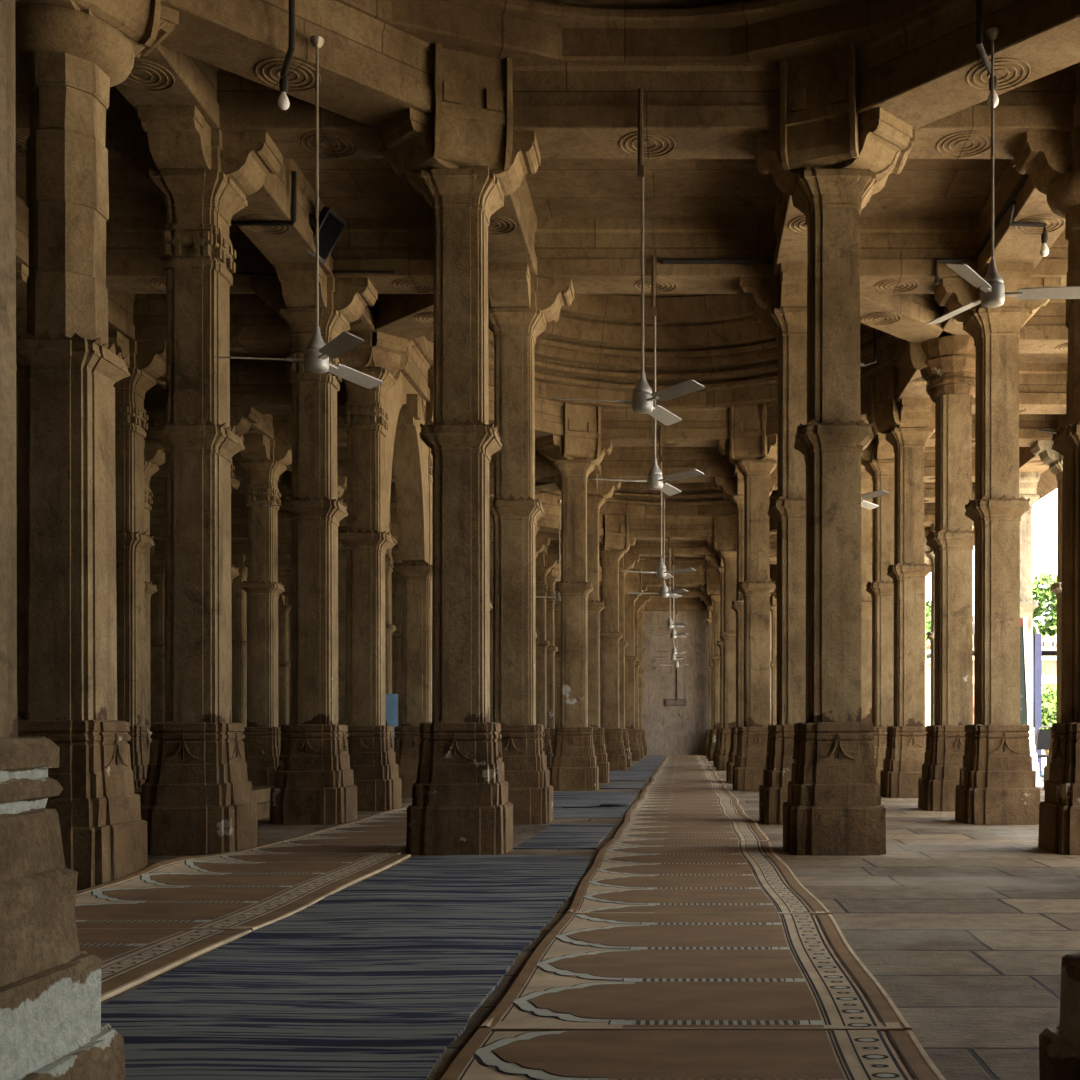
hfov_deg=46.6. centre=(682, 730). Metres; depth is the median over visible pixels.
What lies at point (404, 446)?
pointed arch
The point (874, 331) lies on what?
conduit pipe
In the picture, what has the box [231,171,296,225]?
conduit pipe
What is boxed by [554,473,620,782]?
stone column
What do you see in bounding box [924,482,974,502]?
beam
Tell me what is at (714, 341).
dome
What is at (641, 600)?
stone column
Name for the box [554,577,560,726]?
stone column
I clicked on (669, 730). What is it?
wall
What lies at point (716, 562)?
stone column
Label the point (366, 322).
beam
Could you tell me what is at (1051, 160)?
stone column
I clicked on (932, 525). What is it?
stone column
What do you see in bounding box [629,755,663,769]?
striped rug
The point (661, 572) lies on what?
ceiling fan
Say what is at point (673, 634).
ceiling fan
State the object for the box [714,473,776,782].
stone column
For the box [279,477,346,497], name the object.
stone column
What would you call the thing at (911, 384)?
beam
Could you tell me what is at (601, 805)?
coiled cable
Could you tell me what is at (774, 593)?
stone column
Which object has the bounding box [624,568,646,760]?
stone column
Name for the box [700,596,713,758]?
stone column
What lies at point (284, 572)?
beam
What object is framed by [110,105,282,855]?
stone column
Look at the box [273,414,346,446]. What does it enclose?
beam
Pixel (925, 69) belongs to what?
beam
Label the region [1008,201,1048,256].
lamp
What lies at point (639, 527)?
beam
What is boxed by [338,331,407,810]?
stone column
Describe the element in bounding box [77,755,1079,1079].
floor
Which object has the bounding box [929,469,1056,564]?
eave
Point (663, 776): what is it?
carpet
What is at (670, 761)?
carpet
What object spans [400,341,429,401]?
beam
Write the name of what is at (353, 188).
ceiling
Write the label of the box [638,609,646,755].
stone column
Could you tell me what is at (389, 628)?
stone column
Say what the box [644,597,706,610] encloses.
beam
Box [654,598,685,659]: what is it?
ceiling fan
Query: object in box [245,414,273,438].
beam
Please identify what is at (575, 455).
stone column
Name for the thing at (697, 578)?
beam
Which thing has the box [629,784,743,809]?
carpet
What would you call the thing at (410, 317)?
beam
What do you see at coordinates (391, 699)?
display board
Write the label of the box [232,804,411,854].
carpet
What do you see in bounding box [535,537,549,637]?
stone column
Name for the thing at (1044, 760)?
ground
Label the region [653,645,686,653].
ceiling fan
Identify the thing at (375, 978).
striped rug
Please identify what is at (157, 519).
beam
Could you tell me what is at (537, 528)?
stone column
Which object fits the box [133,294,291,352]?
beam
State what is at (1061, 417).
beam
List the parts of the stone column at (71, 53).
ring moulding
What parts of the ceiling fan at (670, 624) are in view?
blade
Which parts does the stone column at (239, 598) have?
ring moulding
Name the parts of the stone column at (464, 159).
ring moulding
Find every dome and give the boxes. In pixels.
[336,0,949,61]
[412,294,909,406]
[535,482,776,515]
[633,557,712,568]
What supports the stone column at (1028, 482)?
on the floor
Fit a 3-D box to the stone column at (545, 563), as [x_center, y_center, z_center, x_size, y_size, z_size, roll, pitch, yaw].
[-3.908,-1.883,33.480,1.177,5.707,1.177,0,0,-44]
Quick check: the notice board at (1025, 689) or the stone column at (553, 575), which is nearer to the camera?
the notice board at (1025, 689)
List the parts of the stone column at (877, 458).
ring moulding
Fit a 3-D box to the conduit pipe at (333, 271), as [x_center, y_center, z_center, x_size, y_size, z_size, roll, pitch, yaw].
[-3.938,-4.749,12.855,1.901,0.058,0.028,0,0,0]
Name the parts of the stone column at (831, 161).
ring moulding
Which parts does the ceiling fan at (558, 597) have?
down rod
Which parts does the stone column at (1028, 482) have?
ring moulding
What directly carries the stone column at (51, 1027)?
on the floor
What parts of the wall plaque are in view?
conduit arm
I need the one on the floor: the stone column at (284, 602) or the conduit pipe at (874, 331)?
the stone column at (284, 602)
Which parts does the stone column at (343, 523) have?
ring moulding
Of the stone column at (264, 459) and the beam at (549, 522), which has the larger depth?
the beam at (549, 522)
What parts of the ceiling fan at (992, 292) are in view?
blade, blade, blade arm, blade arm, down rod, blade arm, blade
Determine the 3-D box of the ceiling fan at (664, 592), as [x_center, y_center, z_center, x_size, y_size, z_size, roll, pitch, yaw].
[-0.467,-3.705,23.061,1.127,2.458,1.227,0,0,0]
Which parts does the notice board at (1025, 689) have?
panel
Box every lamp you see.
[277,0,294,109]
[976,0,998,107]
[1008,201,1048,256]
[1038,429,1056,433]
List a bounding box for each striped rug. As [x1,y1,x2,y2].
[101,855,592,1079]
[513,824,614,848]
[553,791,637,817]
[600,782,644,788]
[609,770,653,780]
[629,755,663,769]
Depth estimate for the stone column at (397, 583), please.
30.33 m
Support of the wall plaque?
attached to the wall
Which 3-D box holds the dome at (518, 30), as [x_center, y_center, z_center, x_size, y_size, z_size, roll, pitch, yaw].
[-0.288,-6.622,6.390,7.400,2.745,7.400,0,0,0]
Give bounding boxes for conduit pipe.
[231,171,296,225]
[231,270,394,275]
[663,258,772,263]
[860,330,876,366]
[934,173,1028,284]
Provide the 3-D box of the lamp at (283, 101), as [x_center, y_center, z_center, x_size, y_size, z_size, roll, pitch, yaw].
[-2.759,-4.792,8.661,0.083,0.784,0.358,0,0,-30]
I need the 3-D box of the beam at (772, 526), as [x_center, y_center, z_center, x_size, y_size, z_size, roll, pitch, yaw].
[2.272,-5.040,29.470,3.000,0.628,0.544,0,0,45]
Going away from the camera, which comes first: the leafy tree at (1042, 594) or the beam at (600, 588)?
the beam at (600, 588)
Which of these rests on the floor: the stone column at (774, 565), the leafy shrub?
the stone column at (774, 565)
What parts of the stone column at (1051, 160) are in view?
ring moulding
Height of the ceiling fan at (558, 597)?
2.108 m
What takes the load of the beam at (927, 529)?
on the stone column
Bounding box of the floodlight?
[306,207,347,264]
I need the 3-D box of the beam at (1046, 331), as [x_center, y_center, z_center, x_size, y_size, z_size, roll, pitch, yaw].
[4.832,-5.040,15.285,3.000,0.628,0.544,0,0,0]
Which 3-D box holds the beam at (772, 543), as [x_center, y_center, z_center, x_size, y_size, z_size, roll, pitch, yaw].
[2.272,-5.040,33.480,2.120,0.628,0.544,0,0,0]
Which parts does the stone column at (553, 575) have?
ring moulding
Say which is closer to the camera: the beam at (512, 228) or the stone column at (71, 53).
the stone column at (71, 53)
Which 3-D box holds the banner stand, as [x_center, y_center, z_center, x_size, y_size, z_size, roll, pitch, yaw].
[7.247,-0.559,26.210,0.730,3.050,0.260,0,0,0]
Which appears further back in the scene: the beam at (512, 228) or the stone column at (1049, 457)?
the stone column at (1049, 457)
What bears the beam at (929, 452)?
on the stone column at (866, 479)
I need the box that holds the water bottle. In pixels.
[1041,765,1044,780]
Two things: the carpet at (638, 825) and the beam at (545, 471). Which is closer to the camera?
the carpet at (638, 825)
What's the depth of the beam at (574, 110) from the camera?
9.76 m
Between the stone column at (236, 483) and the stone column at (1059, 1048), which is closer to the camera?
the stone column at (1059, 1048)
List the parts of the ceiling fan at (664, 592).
blade, down rod, blade, blade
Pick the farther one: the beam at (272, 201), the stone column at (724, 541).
the stone column at (724, 541)
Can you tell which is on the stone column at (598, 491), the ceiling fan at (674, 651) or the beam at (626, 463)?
the beam at (626, 463)
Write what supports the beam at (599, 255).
on the stone column at (521, 305)
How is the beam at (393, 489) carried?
on the stone column at (490, 516)
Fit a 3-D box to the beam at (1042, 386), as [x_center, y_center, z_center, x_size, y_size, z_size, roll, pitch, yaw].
[4.832,-5.040,18.265,3.000,0.628,0.544,0,0,0]
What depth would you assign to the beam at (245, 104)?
9.76 m
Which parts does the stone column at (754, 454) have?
ring moulding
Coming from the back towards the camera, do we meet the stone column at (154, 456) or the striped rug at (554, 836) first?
the stone column at (154, 456)
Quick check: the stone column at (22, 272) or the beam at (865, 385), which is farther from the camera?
the beam at (865, 385)
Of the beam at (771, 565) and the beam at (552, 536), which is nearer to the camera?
the beam at (552, 536)
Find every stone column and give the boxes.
[0,0,125,1079]
[15,0,178,889]
[16,263,28,557]
[108,331,165,787]
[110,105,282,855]
[144,440,164,725]
[150,554,164,722]
[230,406,260,722]
[231,478,239,492]
[231,554,247,726]
[233,434,291,785]
[250,263,377,824]
[278,595,290,726]
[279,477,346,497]
[337,495,346,724]
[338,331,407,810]
[378,43,540,855]
[385,523,397,693]
[391,540,401,725]
[394,366,432,797]
[488,263,573,824]
[489,477,493,609]
[489,515,492,721]
[535,403,611,790]
[535,521,539,535]
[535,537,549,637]
[536,552,560,766]
[546,564,560,755]
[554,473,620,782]
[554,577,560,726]
[599,514,635,770]
[599,554,639,766]
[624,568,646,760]
[634,596,649,758]
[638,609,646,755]
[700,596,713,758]
[701,568,719,760]
[704,609,711,755]
[705,554,723,766]
[707,514,736,770]
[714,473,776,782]
[719,403,776,790]
[738,263,806,824]
[755,42,914,855]
[770,595,776,724]
[771,564,776,587]
[771,588,776,598]
[861,434,925,783]
[861,473,872,721]
[867,366,934,797]
[910,335,975,810]
[924,537,934,724]
[924,553,929,725]
[931,521,973,531]
[934,263,1060,824]
[1012,128,1079,854]
[1019,473,1039,782]
[1031,440,1063,788]
[1039,952,1079,1079]
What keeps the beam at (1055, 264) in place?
on the stone column at (997, 785)
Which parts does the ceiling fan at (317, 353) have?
blade, blade arm, down rod, blade arm, blade arm, blade, blade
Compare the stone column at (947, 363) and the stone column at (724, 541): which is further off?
the stone column at (724, 541)
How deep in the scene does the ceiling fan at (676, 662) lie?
48.23 m
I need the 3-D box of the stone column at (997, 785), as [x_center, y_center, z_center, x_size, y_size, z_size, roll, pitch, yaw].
[3.332,-1.883,13.165,1.177,5.707,1.177,0,0,-44]
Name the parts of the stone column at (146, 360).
ring moulding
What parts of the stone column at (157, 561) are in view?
ring moulding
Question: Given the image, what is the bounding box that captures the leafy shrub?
[1042,685,1055,754]
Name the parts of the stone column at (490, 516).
ring moulding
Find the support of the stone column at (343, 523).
on the floor
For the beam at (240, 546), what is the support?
on the stone column at (239, 598)
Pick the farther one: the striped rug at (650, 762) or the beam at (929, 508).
the striped rug at (650, 762)
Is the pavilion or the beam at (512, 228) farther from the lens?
the pavilion
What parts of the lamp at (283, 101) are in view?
bulb, conduit arm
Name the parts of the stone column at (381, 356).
ring moulding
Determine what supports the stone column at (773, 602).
on the floor
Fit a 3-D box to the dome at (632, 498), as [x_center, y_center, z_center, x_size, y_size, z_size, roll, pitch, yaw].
[-0.288,-6.622,26.930,7.400,2.745,7.400,0,0,0]
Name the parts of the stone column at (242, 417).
ring moulding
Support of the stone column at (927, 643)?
on the floor
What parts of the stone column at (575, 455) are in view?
ring moulding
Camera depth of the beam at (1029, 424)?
20.14 m
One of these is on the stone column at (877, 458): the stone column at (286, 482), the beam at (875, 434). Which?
the beam at (875, 434)
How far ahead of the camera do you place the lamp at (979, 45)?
8.61 m
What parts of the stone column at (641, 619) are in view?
ring moulding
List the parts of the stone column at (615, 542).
ring moulding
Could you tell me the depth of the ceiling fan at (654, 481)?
12.79 m
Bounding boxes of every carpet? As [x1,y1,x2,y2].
[75,852,410,930]
[77,929,251,1000]
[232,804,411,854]
[439,1028,945,1079]
[476,913,912,1031]
[565,840,831,914]
[610,809,769,841]
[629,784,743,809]
[647,768,725,784]
[658,755,710,767]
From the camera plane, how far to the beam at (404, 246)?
12.92 m
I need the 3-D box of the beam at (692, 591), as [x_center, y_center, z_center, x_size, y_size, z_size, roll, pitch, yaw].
[-0.288,-5.040,43.700,3.000,0.628,0.544,0,0,0]
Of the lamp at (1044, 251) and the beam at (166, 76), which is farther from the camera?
the lamp at (1044, 251)
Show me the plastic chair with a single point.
(1042, 742)
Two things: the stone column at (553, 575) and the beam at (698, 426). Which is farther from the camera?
the stone column at (553, 575)
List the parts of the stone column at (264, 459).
ring moulding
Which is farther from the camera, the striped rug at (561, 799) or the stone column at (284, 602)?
the stone column at (284, 602)
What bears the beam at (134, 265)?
on the stone column at (314, 778)
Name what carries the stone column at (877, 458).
on the floor
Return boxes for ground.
[1042,758,1046,767]
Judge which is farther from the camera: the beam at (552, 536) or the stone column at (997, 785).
the beam at (552, 536)
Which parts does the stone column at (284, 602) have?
ring moulding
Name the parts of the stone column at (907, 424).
ring moulding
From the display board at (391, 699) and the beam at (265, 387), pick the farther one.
the display board at (391, 699)
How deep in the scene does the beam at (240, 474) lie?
23.05 m
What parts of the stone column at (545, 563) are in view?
ring moulding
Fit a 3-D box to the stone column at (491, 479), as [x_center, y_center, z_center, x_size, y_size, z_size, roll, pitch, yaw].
[-3.908,-1.883,23.330,1.177,5.707,1.177,0,0,-44]
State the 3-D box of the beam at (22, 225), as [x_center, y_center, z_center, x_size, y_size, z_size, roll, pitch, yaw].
[-6.908,-5.040,11.582,0.544,0.628,3.165,0,0,0]
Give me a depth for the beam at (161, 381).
16.75 m
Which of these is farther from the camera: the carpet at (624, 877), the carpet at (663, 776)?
the carpet at (663, 776)
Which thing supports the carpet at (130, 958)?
on the floor
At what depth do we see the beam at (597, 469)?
22.62 m
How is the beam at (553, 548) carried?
on the stone column at (626, 562)
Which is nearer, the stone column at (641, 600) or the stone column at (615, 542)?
the stone column at (615, 542)
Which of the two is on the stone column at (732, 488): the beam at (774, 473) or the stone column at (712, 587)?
the beam at (774, 473)
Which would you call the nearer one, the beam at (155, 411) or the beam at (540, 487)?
the beam at (155, 411)
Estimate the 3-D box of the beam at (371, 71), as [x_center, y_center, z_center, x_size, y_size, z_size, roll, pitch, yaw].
[-2.848,-5.040,8.940,3.000,0.628,0.544,0,0,-45]
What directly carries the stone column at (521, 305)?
on the floor
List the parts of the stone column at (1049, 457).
ring moulding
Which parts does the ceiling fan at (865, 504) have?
blade, blade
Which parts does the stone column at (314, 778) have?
ring moulding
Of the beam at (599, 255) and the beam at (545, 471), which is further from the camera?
the beam at (545, 471)
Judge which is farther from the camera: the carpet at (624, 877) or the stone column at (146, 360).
the stone column at (146, 360)
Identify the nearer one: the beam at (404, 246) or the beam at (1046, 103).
the beam at (1046, 103)
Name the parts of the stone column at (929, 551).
ring moulding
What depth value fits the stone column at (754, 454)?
20.17 m
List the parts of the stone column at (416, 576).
ring moulding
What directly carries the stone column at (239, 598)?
on the floor
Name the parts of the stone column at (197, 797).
ring moulding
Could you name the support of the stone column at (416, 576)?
on the floor
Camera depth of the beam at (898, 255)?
12.92 m
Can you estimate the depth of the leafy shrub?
39.42 m
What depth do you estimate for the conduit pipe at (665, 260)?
12.84 m
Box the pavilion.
[926,634,1056,753]
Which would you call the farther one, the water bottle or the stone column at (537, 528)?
the stone column at (537, 528)
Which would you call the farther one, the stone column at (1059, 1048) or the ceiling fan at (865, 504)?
the ceiling fan at (865, 504)
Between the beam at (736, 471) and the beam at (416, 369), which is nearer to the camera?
the beam at (416, 369)
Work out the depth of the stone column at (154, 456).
20.40 m
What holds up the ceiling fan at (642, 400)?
hanging from the beam at (574, 110)
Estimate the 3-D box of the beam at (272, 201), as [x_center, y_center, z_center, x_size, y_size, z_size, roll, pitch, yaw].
[-3.908,-5.040,11.582,0.544,0.628,3.165,0,0,0]
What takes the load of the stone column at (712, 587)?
on the floor
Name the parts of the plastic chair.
seat, backrest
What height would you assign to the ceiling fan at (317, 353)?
2.338 m
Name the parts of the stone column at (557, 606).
ring moulding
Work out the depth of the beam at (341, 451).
23.09 m
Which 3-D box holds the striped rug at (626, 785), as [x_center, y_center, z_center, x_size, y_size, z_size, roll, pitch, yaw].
[-1.039,0.959,21.800,0.710,0.015,2.400,0,0,0]
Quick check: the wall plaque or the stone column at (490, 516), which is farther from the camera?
the wall plaque
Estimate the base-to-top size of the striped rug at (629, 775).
0.015 m
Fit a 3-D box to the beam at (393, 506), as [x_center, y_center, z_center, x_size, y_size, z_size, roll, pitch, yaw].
[-5.408,-5.040,28.410,3.000,0.628,0.544,0,0,0]
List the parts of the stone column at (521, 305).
ring moulding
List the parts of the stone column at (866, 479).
ring moulding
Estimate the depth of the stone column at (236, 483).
23.38 m
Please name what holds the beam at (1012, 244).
on the stone column at (997, 785)
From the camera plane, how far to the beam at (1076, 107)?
9.69 m
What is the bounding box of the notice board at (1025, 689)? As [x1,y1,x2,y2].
[973,616,1033,769]
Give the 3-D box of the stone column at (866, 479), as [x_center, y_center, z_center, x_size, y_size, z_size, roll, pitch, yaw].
[3.332,-1.883,23.330,1.177,5.707,1.177,0,0,-44]
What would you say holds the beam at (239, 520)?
on the stone column
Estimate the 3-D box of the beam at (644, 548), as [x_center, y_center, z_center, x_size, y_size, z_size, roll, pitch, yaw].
[-0.288,-5.040,33.480,3.000,0.628,0.544,0,0,0]
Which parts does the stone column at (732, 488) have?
ring moulding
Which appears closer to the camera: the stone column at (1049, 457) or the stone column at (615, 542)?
the stone column at (1049, 457)
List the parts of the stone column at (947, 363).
ring moulding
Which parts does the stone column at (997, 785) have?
ring moulding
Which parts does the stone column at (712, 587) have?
ring moulding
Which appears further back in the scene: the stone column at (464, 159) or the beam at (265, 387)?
the beam at (265, 387)
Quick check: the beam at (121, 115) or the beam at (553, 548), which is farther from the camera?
the beam at (553, 548)
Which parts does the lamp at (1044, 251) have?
conduit arm, bulb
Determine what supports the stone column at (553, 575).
on the floor
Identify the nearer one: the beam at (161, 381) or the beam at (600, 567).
the beam at (161, 381)
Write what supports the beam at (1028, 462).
on the stone column at (1028, 482)
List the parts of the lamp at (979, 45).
conduit arm, bulb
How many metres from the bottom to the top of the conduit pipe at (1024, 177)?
0.328 m
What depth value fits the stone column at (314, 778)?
12.96 m
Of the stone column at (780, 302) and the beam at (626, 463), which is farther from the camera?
the beam at (626, 463)
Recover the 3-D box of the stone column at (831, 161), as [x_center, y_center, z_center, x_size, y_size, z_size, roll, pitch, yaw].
[1.212,-2.143,10.014,1.236,6.228,1.209,0,0,0]
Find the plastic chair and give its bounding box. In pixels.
[1035,726,1051,761]
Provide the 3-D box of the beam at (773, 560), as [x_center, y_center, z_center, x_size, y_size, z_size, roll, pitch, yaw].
[2.272,-5.040,34.540,3.000,0.628,0.544,0,0,-45]
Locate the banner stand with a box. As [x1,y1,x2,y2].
[1033,632,1041,776]
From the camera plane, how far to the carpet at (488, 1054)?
3.62 m
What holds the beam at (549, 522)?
on the stone column at (615, 542)
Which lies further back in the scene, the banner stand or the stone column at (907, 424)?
the banner stand
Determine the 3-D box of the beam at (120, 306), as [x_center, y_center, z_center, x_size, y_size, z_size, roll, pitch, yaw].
[-6.908,-5.040,14.225,0.544,0.628,2.120,0,0,0]
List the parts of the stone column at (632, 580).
ring moulding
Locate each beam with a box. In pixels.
[15,62,146,158]
[16,195,28,267]
[106,218,277,293]
[108,294,134,339]
[115,44,219,127]
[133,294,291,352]
[144,402,165,439]
[150,463,164,481]
[150,512,164,539]
[155,372,165,388]
[155,540,233,553]
[160,0,434,129]
[217,68,386,158]
[230,363,346,413]
[231,457,291,481]
[231,512,290,539]
[232,159,332,275]
[234,540,290,556]
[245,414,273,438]
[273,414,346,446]
[278,566,290,586]
[286,463,291,472]
[331,218,433,293]
[337,447,394,481]
[349,305,374,331]
[372,294,433,341]
[390,482,395,502]
[390,503,396,522]
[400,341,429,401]
[488,174,536,275]
[489,386,563,438]
[489,447,560,481]
[512,62,779,158]
[534,218,775,293]
[535,482,558,494]
[535,531,560,539]
[537,504,603,535]
[546,540,560,554]
[591,464,600,476]
[599,563,601,583]
[599,587,601,597]
[600,447,733,481]
[601,407,729,446]
[626,540,717,556]
[628,516,713,539]
[641,587,707,596]
[642,566,705,586]
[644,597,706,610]
[734,465,740,476]
[766,378,870,436]
[769,516,776,534]
[769,534,776,539]
[769,540,776,556]
[770,466,776,476]
[770,557,776,564]
[770,564,772,580]
[773,189,806,275]
[856,0,1079,128]
[860,218,979,293]
[860,294,950,343]
[861,465,867,472]
[872,428,881,438]
[872,503,934,525]
[896,343,932,402]
[908,65,1075,158]
[924,447,974,481]
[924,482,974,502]
[924,526,930,536]
[925,414,1057,446]
[931,363,1066,413]
[938,305,971,337]
[977,159,1064,275]
[1019,299,1067,352]
[1019,447,1048,473]
[1031,229,1067,286]
[1057,414,1065,430]
[1073,62,1079,127]
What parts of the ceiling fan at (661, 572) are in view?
blade, down rod, blade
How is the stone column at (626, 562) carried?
on the floor
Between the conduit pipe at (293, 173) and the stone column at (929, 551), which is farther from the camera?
the stone column at (929, 551)
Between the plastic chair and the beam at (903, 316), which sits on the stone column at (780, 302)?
the beam at (903, 316)
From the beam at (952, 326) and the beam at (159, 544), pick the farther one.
the beam at (159, 544)
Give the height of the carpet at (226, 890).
0.094 m
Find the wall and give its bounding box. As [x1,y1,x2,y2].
[288,596,771,754]
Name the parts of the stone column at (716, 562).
ring moulding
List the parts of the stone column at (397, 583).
ring moulding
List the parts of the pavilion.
cornice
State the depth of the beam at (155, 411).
20.13 m
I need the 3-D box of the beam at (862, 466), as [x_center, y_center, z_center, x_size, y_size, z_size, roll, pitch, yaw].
[3.332,-5.040,21.858,0.544,0.628,2.945,0,0,0]
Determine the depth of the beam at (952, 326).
14.58 m
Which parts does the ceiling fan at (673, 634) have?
down rod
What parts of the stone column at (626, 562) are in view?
ring moulding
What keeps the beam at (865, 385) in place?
on the stone column at (907, 424)
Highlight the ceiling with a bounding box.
[16,159,1067,595]
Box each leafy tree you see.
[926,599,973,658]
[1032,569,1056,638]
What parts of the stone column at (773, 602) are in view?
ring moulding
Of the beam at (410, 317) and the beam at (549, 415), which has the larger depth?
the beam at (549, 415)
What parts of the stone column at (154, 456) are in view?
ring moulding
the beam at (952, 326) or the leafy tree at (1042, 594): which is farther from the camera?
the leafy tree at (1042, 594)
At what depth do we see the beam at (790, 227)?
12.04 m
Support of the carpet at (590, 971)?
on the floor
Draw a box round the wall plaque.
[666,668,685,705]
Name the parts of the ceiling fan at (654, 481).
blade, down rod, blade, blade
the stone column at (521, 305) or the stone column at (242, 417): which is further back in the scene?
the stone column at (242, 417)
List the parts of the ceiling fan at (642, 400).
blade, blade arm, down rod, blade arm, blade, blade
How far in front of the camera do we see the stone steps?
13.93 m
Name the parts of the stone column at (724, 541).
ring moulding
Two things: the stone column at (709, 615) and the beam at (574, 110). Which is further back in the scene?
the stone column at (709, 615)
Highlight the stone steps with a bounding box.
[134,786,273,819]
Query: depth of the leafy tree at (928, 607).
82.09 m
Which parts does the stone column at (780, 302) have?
ring moulding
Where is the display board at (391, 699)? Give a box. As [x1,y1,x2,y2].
[386,694,397,738]
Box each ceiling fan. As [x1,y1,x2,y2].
[215,35,382,388]
[536,500,560,600]
[555,88,703,425]
[589,255,703,495]
[620,426,695,578]
[627,466,687,597]
[642,529,687,628]
[648,547,688,638]
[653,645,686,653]
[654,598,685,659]
[660,604,687,666]
[861,489,888,509]
[926,27,1079,324]
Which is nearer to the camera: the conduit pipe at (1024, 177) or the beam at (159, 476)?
the conduit pipe at (1024, 177)
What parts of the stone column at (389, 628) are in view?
ring moulding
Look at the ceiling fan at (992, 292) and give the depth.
8.59 m
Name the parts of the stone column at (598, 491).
ring moulding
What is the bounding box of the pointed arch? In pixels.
[384,371,427,561]
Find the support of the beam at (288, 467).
on the stone column at (286, 482)
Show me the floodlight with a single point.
(331, 224)
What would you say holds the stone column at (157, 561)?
on the floor
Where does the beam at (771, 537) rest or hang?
on the stone column at (724, 541)
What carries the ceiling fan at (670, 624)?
hanging from the beam at (639, 527)
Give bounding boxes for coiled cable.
[562,804,627,807]

